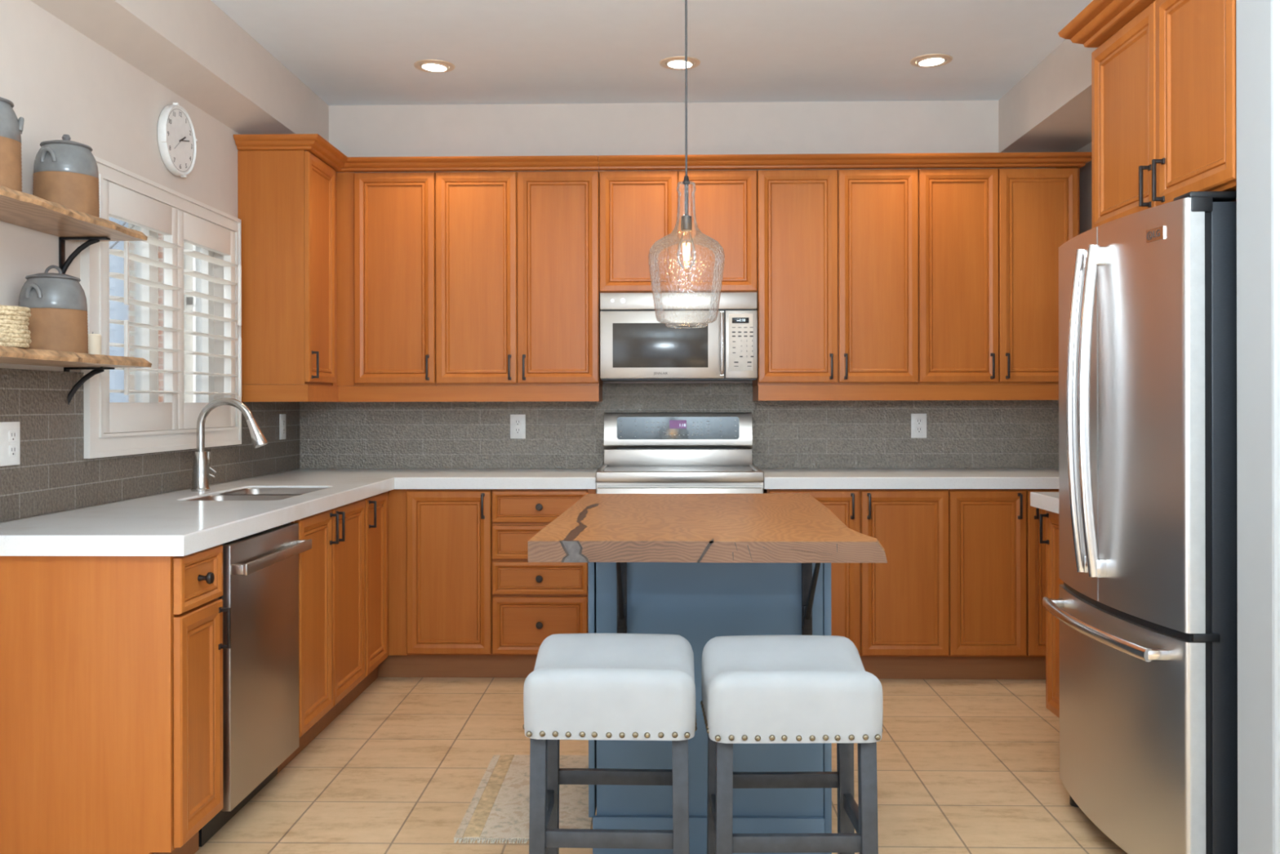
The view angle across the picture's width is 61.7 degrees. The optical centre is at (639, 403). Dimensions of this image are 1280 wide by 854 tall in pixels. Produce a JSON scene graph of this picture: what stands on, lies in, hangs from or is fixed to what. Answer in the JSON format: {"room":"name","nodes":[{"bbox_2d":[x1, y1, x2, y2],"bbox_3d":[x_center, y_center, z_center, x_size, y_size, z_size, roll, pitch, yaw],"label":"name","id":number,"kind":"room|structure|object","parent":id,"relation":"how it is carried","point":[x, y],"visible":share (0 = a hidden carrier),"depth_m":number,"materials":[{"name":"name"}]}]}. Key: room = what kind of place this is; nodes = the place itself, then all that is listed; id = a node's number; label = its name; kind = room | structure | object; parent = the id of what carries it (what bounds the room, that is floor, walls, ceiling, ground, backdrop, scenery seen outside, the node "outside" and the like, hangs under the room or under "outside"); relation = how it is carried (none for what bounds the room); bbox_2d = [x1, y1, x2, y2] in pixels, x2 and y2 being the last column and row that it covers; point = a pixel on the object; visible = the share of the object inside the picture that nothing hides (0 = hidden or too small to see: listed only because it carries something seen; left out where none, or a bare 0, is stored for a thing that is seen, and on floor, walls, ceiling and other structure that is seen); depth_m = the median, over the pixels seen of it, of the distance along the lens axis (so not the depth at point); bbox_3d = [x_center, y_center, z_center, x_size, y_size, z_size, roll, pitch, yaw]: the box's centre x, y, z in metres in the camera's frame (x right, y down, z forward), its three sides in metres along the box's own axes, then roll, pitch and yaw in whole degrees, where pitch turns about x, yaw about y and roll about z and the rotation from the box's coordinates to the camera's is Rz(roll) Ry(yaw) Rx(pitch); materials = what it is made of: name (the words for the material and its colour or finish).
{"room":"kitchen","nodes":[
{"label":"kitchen","id":0,"kind":"room"},
{"bbox_2d":[0,0,295,523],"bbox_3d":[-1.924,-0.135,1.176,0.150,2.790,8.670,0,0,1],"label":"wall","id":1,"kind":"structure","parent":0,"point":[61,82],"depth_m":3.46,"materials":[{"name":"beige paint"}]},
{"bbox_2d":[0,421,20,466],"bbox_3d":[-1.795,0.114,3.025,0.008,0.124,0.150,0,0,1],"label":"wall outlet","id":2,"kind":"object","parent":1,"relation":"attached to","point":[9,431],"visible":1,"depth_m":3.05,"materials":[{"name":"white plastic"}]},
{"bbox_2d":[8,430,16,456],"bbox_3d":[-1.792,0.114,3.062,0.004,0.073,0.034,0,0,1],"label":"receptacle","id":3,"kind":"object","parent":2,"relation":"attached to","point":[12,433],"depth_m":3.06,"materials":[{"name":"white plastic"}]},
{"bbox_2d":[0,185,147,274],"bbox_3d":[-1.694,-0.470,2.781,0.246,0.155,1.280,0,0,1],"label":"wall shelf","id":4,"kind":"object","parent":1,"relation":"attached to","point":[19,208],"visible":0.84,"depth_m":3.09,"materials":[{"name":"brown wood"}]},
{"bbox_2d":[0,97,24,191],"bbox_3d":[-1.708,-0.677,2.792,0.181,0.258,0.172,0,0,-33],"label":"jar","id":5,"kind":"object","parent":4,"relation":"on","point":[11,127],"visible":0.91,"depth_m":2.77,"materials":[{"name":"ceramic"}]},
{"bbox_2d":[32,134,99,217],"bbox_3d":[-1.693,-0.672,3.164,0.175,0.247,0.184,0,0,6],"label":"jar","id":6,"kind":"object","parent":4,"relation":"on","point":[66,173],"visible":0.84,"depth_m":3.10,"materials":[{"name":"ceramic"}]},
{"bbox_2d":[0,345,151,404],"bbox_3d":[-1.693,-0.067,2.806,0.247,0.155,1.280,0,0,1],"label":"wall shelf","id":7,"kind":"object","parent":1,"relation":"attached to","point":[98,363],"visible":1,"depth_m":3.08,"materials":[{"name":"brown wood"}]},
{"bbox_2d":[0,305,31,348],"bbox_3d":[-1.657,-0.198,2.781,0.138,0.106,0.139,0,0,1],"label":"woven basket","id":8,"kind":"object","parent":7,"relation":"on","point":[14,320],"visible":0.97,"depth_m":2.75,"materials":[{"name":"beige wicker"}]},
{"bbox_2d":[18,265,88,353],"bbox_3d":[-1.696,-0.273,3.098,0.180,0.255,0.188,0,0,6],"label":"jar","id":9,"kind":"object","parent":7,"relation":"on","point":[57,303],"visible":0.83,"depth_m":3.03,"materials":[{"name":"ceramic"}]},
{"bbox_2d":[87,332,101,355],"bbox_3d":[-1.686,-0.183,3.301,0.049,0.076,0.049,0,0,1],"label":"candle","id":10,"kind":"object","parent":7,"relation":"on","point":[94,340],"visible":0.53,"depth_m":3.28,"materials":[{"name":"beige wax"}]},
{"bbox_2d":[0,368,299,522],"bbox_3d":[-1.788,0.117,3.824,0.010,0.434,3.370,0,0,1],"label":"backsplash","id":11,"kind":"structure","parent":1,"relation":"attached to","point":[53,474],"depth_m":3.41,"materials":[{"name":"grey tile"}]},
{"bbox_2d":[80,155,241,458],"bbox_3d":[-1.838,-0.314,4.073,0.160,0.982,1.243,0,0,1],"label":"window","id":12,"kind":"structure","parent":1,"relation":"in","point":[97,444],"depth_m":4.04,"materials":[{"name":"white paint"}]},
{"bbox_2d":[102,178,182,433],"bbox_3d":[-1.769,-0.323,3.820,0.099,0.843,0.556,0,0,1],"label":"window shutter","id":13,"kind":"object","parent":12,"relation":"attached to","point":[119,202],"visible":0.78,"depth_m":3.82,"materials":[{"name":"white paint"}]},
{"bbox_2d":[177,208,241,429],"bbox_3d":[-1.764,-0.323,4.375,0.100,0.843,0.549,0,0,3],"label":"window shutter","id":14,"kind":"object","parent":12,"relation":"attached to","point":[194,230],"visible":0.88,"depth_m":4.38,"materials":[{"name":"white paint"}]},
{"bbox_2d":[157,102,197,177],"bbox_3d":[-1.769,-1.006,4.101,0.038,0.268,0.272,0,0,1],"label":"wall clock","id":15,"kind":"object","parent":1,"relation":"attached to","point":[176,137],"visible":1,"depth_m":4.07,"materials":[{"name":"white plastic"}]},
{"bbox_2d":[279,413,285,439],"bbox_3d":[-1.748,0.112,5.248,0.008,0.124,0.078,0,0,1],"label":"wall outlet","id":16,"kind":"object","parent":1,"relation":"attached to","point":[282,416],"visible":1,"depth_m":5.23,"materials":[{"name":"white plastic"}]},
{"bbox_2d":[281,419,284,433],"bbox_3d":[-1.746,0.112,5.248,0.004,0.068,0.034,0,0,1],"label":"receptacle","id":17,"kind":"object","parent":16,"relation":"attached to","point":[282,420],"depth_m":5.24,"materials":[{"name":"white plastic"}]},
{"bbox_2d":[237,150,337,386],"bbox_3d":[-1.592,-0.601,5.112,0.348,1.030,0.772,0,0,1],"label":"upper cabinet","id":18,"kind":"object","parent":1,"relation":"attached to","point":[286,199],"visible":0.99,"depth_m":4.73,"materials":[{"name":"brown wood"}]},
{"bbox_2d":[29,0,328,142],"bbox_3d":[-1.769,-1.363,1.272,0.161,0.335,8.470,0,0,1],"label":"soffit","id":19,"kind":"structure","parent":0,"point":[192,48],"depth_m":4.09,"materials":[{"name":"beige paint"}]},
{"bbox_2d":[210,0,1093,105],"bbox_3d":[0.623,-1.585,1.237,5.600,0.100,8.900,0,0,1],"label":"ceiling","id":20,"kind":"structure","parent":0,"point":[346,52],"depth_m":4.59,"materials":[{"name":"paint"}]},
{"bbox_2d":[413,59,454,72],"bbox_3d":[-0.932,-1.526,4.860,0.184,0.017,0.184,0,0,1],"label":"recessed light","id":21,"kind":"object","parent":20,"relation":"in","point":[428,65],"visible":1,"depth_m":4.83,"materials":[{"name":"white metal"}]},
{"bbox_2d":[659,56,700,70],"bbox_3d":[0.180,-1.528,4.821,0.184,0.016,0.184,0,0,1],"label":"recessed light","id":22,"kind":"object","parent":20,"relation":"in","point":[677,63],"visible":0.93,"depth_m":4.80,"materials":[{"name":"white metal"}]},
{"bbox_2d":[648,0,724,328],"bbox_3d":[0.138,-0.881,3.198,0.229,1.305,0.229,0,0,1],"label":"pendant light","id":23,"kind":"object","parent":20,"relation":"hanging from","point":[671,239],"visible":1,"depth_m":3.23,"materials":[{"name":"clear glass"}]},
{"bbox_2d":[680,175,692,231],"bbox_3d":[0.138,-0.600,3.198,0.034,0.167,0.034,0,0,1],"label":"socket","id":24,"kind":"object","parent":23,"relation":"attached to","point":[686,220],"depth_m":3.19,"materials":[{"name":"silver metal"}]},
{"bbox_2d":[910,53,952,67],"bbox_3d":[1.302,-1.530,4.793,0.184,0.018,0.184,0,0,1],"label":"recessed light","id":25,"kind":"object","parent":20,"relation":"in","point":[928,60],"visible":1,"depth_m":4.77,"materials":[{"name":"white metal"}]},
{"bbox_2d":[194,676,1127,853],"bbox_3d":[0.629,1.305,1.237,5.600,0.100,8.900,0,0,1],"label":"floor","id":26,"kind":"structure","parent":0,"point":[964,766],"depth_m":3.62,"materials":[{"name":"beige tile"}]},
{"bbox_2d":[0,544,231,853],"bbox_3d":[-1.470,0.824,2.887,0.656,0.870,0.286,0,0,1],"label":"base cabinet","id":27,"kind":"object","parent":26,"relation":"on","point":[111,667],"depth_m":2.74,"materials":[{"name":"brown wood"}]},
{"bbox_2d":[198,522,311,846],"bbox_3d":[-1.439,0.827,3.344,0.646,0.857,0.602,0,0,1],"label":"dishwasher","id":28,"kind":"object","parent":26,"relation":"on","point":[260,570],"visible":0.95,"depth_m":3.26,"materials":[{"name":"silver metal"}]},
{"bbox_2d":[277,666,377,773],"bbox_3d":[-1.225,1.202,4.289,0.014,0.111,1.284,0,0,1],"label":"toe kick","id":29,"kind":"object","parent":26,"relation":"on","point":[304,740],"visible":0.29,"depth_m":4.23,"materials":[{"name":"brown wood"}]},
{"bbox_2d":[290,498,365,737],"bbox_3d":[-1.445,0.767,4.059,0.656,0.757,0.816,0,0,1],"label":"base cabinet","id":30,"kind":"object","parent":26,"relation":"on","point":[332,572],"visible":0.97,"depth_m":3.98,"materials":[{"name":"brown wood"}]},
{"bbox_2d":[0,468,599,555],"bbox_3d":[-0.995,0.359,4.096,1.560,0.052,2.769,0,0,1],"label":"countertop","id":31,"kind":"structure","parent":30,"relation":"on","point":[166,524],"depth_m":3.42,"materials":[{"name":"white stone"}]},
{"bbox_2d":[191,397,267,491],"bbox_3d":[-1.573,0.155,4.123,0.292,0.358,0.096,0,0,1],"label":"kitchen faucet","id":32,"kind":"object","parent":31,"relation":"on","point":[200,482],"visible":1,"depth_m":4.10,"materials":[{"name":"silver metal"}]},
{"bbox_2d":[186,487,328,500],"bbox_3d":[-1.427,0.435,4.036,0.357,0.187,0.662,0,0,1],"label":"sink","id":33,"kind":"object","parent":31,"relation":"in","point":[255,493],"visible":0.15,"depth_m":4.06,"materials":[{"name":"silver metal"}]},
{"bbox_2d":[364,491,388,676],"bbox_3d":[-1.432,0.767,4.682,0.656,0.757,0.425,0,0,1],"label":"base cabinet","id":34,"kind":"object","parent":26,"relation":"on","point":[377,505],"visible":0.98,"depth_m":4.67,"materials":[{"name":"brown wood"}]},
{"bbox_2d":[388,488,492,654],"bbox_3d":[-0.907,0.766,5.156,0.474,0.757,0.642,0,0,1],"label":"base cabinet","id":35,"kind":"object","parent":26,"relation":"on","point":[440,540],"visible":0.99,"depth_m":4.88,"materials":[{"name":"brown wood"}]},
{"bbox_2d":[377,654,537,677],"bbox_3d":[-0.701,1.201,4.928,1.005,0.111,0.015,0,0,1],"label":"toe kick","id":36,"kind":"object","parent":26,"relation":"on","point":[394,665],"visible":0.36,"depth_m":4.92,"materials":[{"name":"brown wood"}]},
{"bbox_2d":[453,754,592,843],"bbox_3d":[-0.333,1.252,3.441,0.393,0.008,0.753,0,0,1],"label":"rug","id":37,"kind":"object","parent":26,"relation":"on","point":[499,808],"visible":0.59,"depth_m":3.35,"materials":[{"name":"beige fabric"}]},
{"bbox_2d":[492,488,596,655],"bbox_3d":[-0.431,0.765,5.149,0.472,0.757,0.638,0,0,1],"label":"base cabinet","id":38,"kind":"object","parent":26,"relation":"on","point":[532,602],"visible":0.73,"depth_m":4.87,"materials":[{"name":"brown wood"}]},
{"bbox_2d":[522,633,697,853],"bbox_3d":[-0.064,0.912,2.522,0.393,0.687,0.332,0,0,2],"label":"bar stool","id":39,"kind":"object","parent":26,"relation":"on","point":[628,686],"visible":1,"depth_m":2.38,"materials":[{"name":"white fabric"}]},
{"bbox_2d":[595,412,764,493],"bbox_3d":[0.185,0.625,5.081,0.752,1.161,0.712,0,0,1],"label":"range","id":40,"kind":"object","parent":26,"relation":"on","point":[655,452],"visible":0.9,"depth_m":5.35,"materials":[{"name":"silver metal"}]},
{"bbox_2d":[620,419,736,436],"bbox_3d":[0.191,0.123,5.350,0.578,0.084,0.013,0,0,1],"label":"control panel","id":41,"kind":"object","parent":40,"relation":"attached to","point":[628,428],"depth_m":5.35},
{"bbox_2d":[603,465,755,471],"bbox_3d":[0.185,0.320,5.093,0.706,0.020,0.519,0,0,1],"label":"cooktop","id":42,"kind":"object","parent":40,"relation":"in","point":[606,468],"depth_m":5.15,"materials":[{"name":"silver glass"}]},
{"bbox_2d":[528,493,887,853],"bbox_3d":[0.181,0.790,3.218,0.865,0.931,1.368,0,0,1],"label":"kitchen island","id":43,"kind":"object","parent":26,"relation":"on","point":[697,567],"visible":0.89,"depth_m":2.98,"materials":[{"name":"blue paint"}]},
{"bbox_2d":[700,635,883,853],"bbox_3d":[0.345,0.911,2.497,0.393,0.687,0.332,0,0,0],"label":"bar stool","id":44,"kind":"object","parent":26,"relation":"on","point":[756,688],"visible":1,"depth_m":2.36,"materials":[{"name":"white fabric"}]},
{"bbox_2d":[763,488,949,656],"bbox_3d":[0.989,0.763,5.116,0.816,0.757,0.642,0,0,1],"label":"base cabinet","id":45,"kind":"object","parent":26,"relation":"on","point":[900,606],"visible":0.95,"depth_m":4.83,"materials":[{"name":"brown wood"}]},
{"bbox_2d":[760,468,1058,488],"bbox_3d":[1.374,0.355,5.113,1.619,0.052,0.637,0,0,1],"label":"countertop","id":46,"kind":"structure","parent":45,"relation":"on","point":[774,478],"depth_m":4.81,"materials":[{"name":"white stone"}]},
{"bbox_2d":[860,656,1045,679],"bbox_3d":[1.371,1.197,4.885,1.590,0.111,0.015,0,0,1],"label":"toe kick","id":47,"kind":"object","parent":26,"relation":"on","point":[882,667],"visible":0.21,"depth_m":4.88,"materials":[{"name":"brown wood"}]},
{"bbox_2d":[947,488,1058,656],"bbox_3d":[1.784,0.761,5.099,0.768,0.757,0.642,0,0,1],"label":"base cabinet","id":48,"kind":"object","parent":26,"relation":"on","point":[997,557],"visible":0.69,"depth_m":4.82,"materials":[{"name":"brown wood"}]},
{"bbox_2d":[1039,510,1063,718],"bbox_3d":[1.798,0.761,3.715,0.652,0.757,0.537,0,0,1],"label":"base cabinet","id":49,"kind":"object","parent":26,"relation":"on","point":[1052,580],"visible":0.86,"depth_m":3.93,"materials":[{"name":"brown wood"}]},
{"bbox_2d":[1030,491,1058,513],"bbox_3d":[1.802,0.354,3.713,0.704,0.052,0.560,0,0,1],"label":"countertop","id":50,"kind":"structure","parent":49,"relation":"on","point":[1046,500],"depth_m":3.86,"materials":[{"name":"white stone"}]},
{"bbox_2d":[1041,191,1237,853],"bbox_3d":[1.662,0.368,2.992,0.904,1.767,0.841,0,0,1],"label":"refrigerator","id":51,"kind":"object","parent":26,"relation":"on","point":[1145,607],"visible":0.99,"depth_m":2.72,"materials":[{"name":"silver metal"}]},
{"bbox_2d":[297,100,1056,469],"bbox_3d":[0.132,-0.139,5.543,4.430,2.790,0.150,0,0,1],"label":"wall","id":52,"kind":"structure","parent":0,"point":[940,126],"depth_m":5.47,"materials":[{"name":"beige paint"}]},
{"bbox_2d":[336,172,436,386],"bbox_3d":[-1.224,-0.602,5.311,0.482,1.030,0.370,0,0,1],"label":"upper cabinet","id":53,"kind":"object","parent":52,"relation":"attached to","point":[386,221],"visible":1,"depth_m":5.17,"materials":[{"name":"brown wood"}]},
{"bbox_2d":[510,414,525,438],"bbox_3d":[-0.624,0.116,5.470,0.078,0.124,0.008,0,0,1],"label":"wall outlet","id":54,"kind":"object","parent":52,"relation":"attached to","point":[517,422],"visible":1,"depth_m":5.47,"materials":[{"name":"white plastic"}]},
{"bbox_2d":[514,419,520,433],"bbox_3d":[-0.624,0.116,5.468,0.034,0.073,0.004,0,0,1],"label":"receptacle","id":55,"kind":"object","parent":54,"relation":"attached to","point":[517,422],"depth_m":5.47,"materials":[{"name":"white plastic"}]},
{"bbox_2d":[435,171,602,386],"bbox_3d":[-0.588,-0.603,5.298,0.786,1.030,0.370,0,0,1],"label":"upper cabinet","id":56,"kind":"object","parent":52,"relation":"attached to","point":[517,288],"visible":0.99,"depth_m":5.15,"materials":[{"name":"brown wood"}]},
{"bbox_2d":[241,384,602,401],"bbox_3d":[-0.983,-0.048,5.119,1.720,0.076,0.443,0,0,-18],"label":"valance","id":57,"kind":"object","parent":56,"relation":"attached to","point":[250,393],"visible":0.95,"depth_m":5.15,"materials":[{"name":"brown wood"}]},
{"bbox_2d":[599,169,757,293],"bbox_3d":[0.186,-0.825,5.296,0.756,0.588,0.340,0,0,1],"label":"upper cabinet","id":58,"kind":"object","parent":52,"relation":"attached to","point":[637,209],"visible":0.88,"depth_m":5.14,"materials":[{"name":"brown wood"}]},
{"bbox_2d":[600,292,757,381],"bbox_3d":[0.187,-0.321,5.258,0.748,0.414,0.388,0,0,1],"label":"microwave","id":59,"kind":"object","parent":58,"relation":"attached to","point":[635,346],"visible":0.99,"depth_m":5.10,"materials":[{"name":"silver metal"}]},
{"bbox_2d":[732,331,753,366],"bbox_3d":[0.488,-0.271,5.089,0.102,0.187,0.001,0,0,1],"label":"keypad","id":60,"kind":"object","parent":59,"relation":"attached to","point":[742,341],"depth_m":5.09,"materials":[{"name":"silver metal"}]},
{"bbox_2d":[299,382,1058,468],"bbox_3d":[0.225,0.113,5.462,3.941,0.434,0.010,0,0,1],"label":"backsplash","id":61,"kind":"structure","parent":52,"relation":"attached to","point":[851,433],"depth_m":5.46,"materials":[{"name":"grey tile"}]},
{"bbox_2d":[752,168,918,386],"bbox_3d":[0.948,-0.606,5.265,0.762,1.030,0.370,0,0,1],"label":"upper cabinet","id":62,"kind":"object","parent":52,"relation":"attached to","point":[837,250],"visible":1,"depth_m":5.12,"materials":[{"name":"brown wood"}]},
{"bbox_2d":[752,384,1058,400],"bbox_3d":[1.335,-0.054,5.271,1.532,0.074,0.317,0,0,1],"label":"valance","id":63,"kind":"object","parent":62,"relation":"attached to","point":[854,392],"visible":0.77,"depth_m":5.11,"materials":[{"name":"brown wood"}]},
{"bbox_2d":[911,413,926,438],"bbox_3d":[1.412,0.111,5.427,0.078,0.124,0.008,0,0,1],"label":"wall outlet","id":64,"kind":"object","parent":52,"relation":"attached to","point":[918,420],"visible":1,"depth_m":5.43,"materials":[{"name":"white plastic"}]},
{"bbox_2d":[915,418,922,432],"bbox_3d":[1.412,0.111,5.425,0.034,0.073,0.004,0,0,1],"label":"receptacle","id":65,"kind":"object","parent":64,"relation":"attached to","point":[918,421],"depth_m":5.42,"materials":[{"name":"white plastic"}]},
{"bbox_2d":[917,168,1079,384],"bbox_3d":[1.715,-0.607,5.249,0.766,1.030,0.370,0,0,1],"label":"upper cabinet","id":66,"kind":"object","parent":52,"relation":"attached to","point":[989,240],"visible":0.97,"depth_m":5.10,"materials":[{"name":"brown wood"}]},
{"bbox_2d":[233,133,1091,172],"bbox_3d":[0.193,-1.149,5.046,3.916,0.056,0.833,0,0,1],"label":"crown molding","id":67,"kind":"structure","parent":66,"relation":"attached to","point":[1070,159],"depth_m":5.09,"materials":[{"name":"brown wood"}]},
{"bbox_2d":[998,39,1097,152],"bbox_3d":[1.974,-1.403,3.968,0.375,0.270,2.922,0,0,1],"label":"soffit","id":68,"kind":"structure","parent":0,"point":[1049,109],"depth_m":4.87,"materials":[{"name":"beige paint"}]},
{"bbox_2d":[1075,142,1092,234],"bbox_3d":[2.239,-0.143,3.963,0.150,2.790,2.922,0,0,1],"label":"wall","id":69,"kind":"structure","parent":0,"point":[1085,172],"depth_m":5.26,"materials":[{"name":"beige paint"}]},
{"bbox_2d":[1091,0,1236,228],"bbox_3d":[1.747,-0.822,2.946,0.732,0.600,0.842,0,0,1],"label":"upper cabinet","id":70,"kind":"object","parent":69,"relation":"attached to","point":[1164,115],"visible":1,"depth_m":2.88,"materials":[{"name":"brown wood"}]},
{"bbox_2d":[1057,0,1155,48],"bbox_3d":[1.724,-1.159,2.986,0.774,0.070,0.919,0,0,1],"label":"crown molding","id":71,"kind":"structure","parent":70,"relation":"on","point":[1100,20],"depth_m":3.22,"materials":[{"name":"brown wood"}]},
{"bbox_2d":[1235,0,1279,853],"bbox_3d":[2.424,-0.144,2.417,2.055,2.790,0.158,0,0,1],"label":"wall","id":72,"kind":"structure","parent":0,"point":[1257,21],"depth_m":2.42,"materials":[{"name":"grey paint"}]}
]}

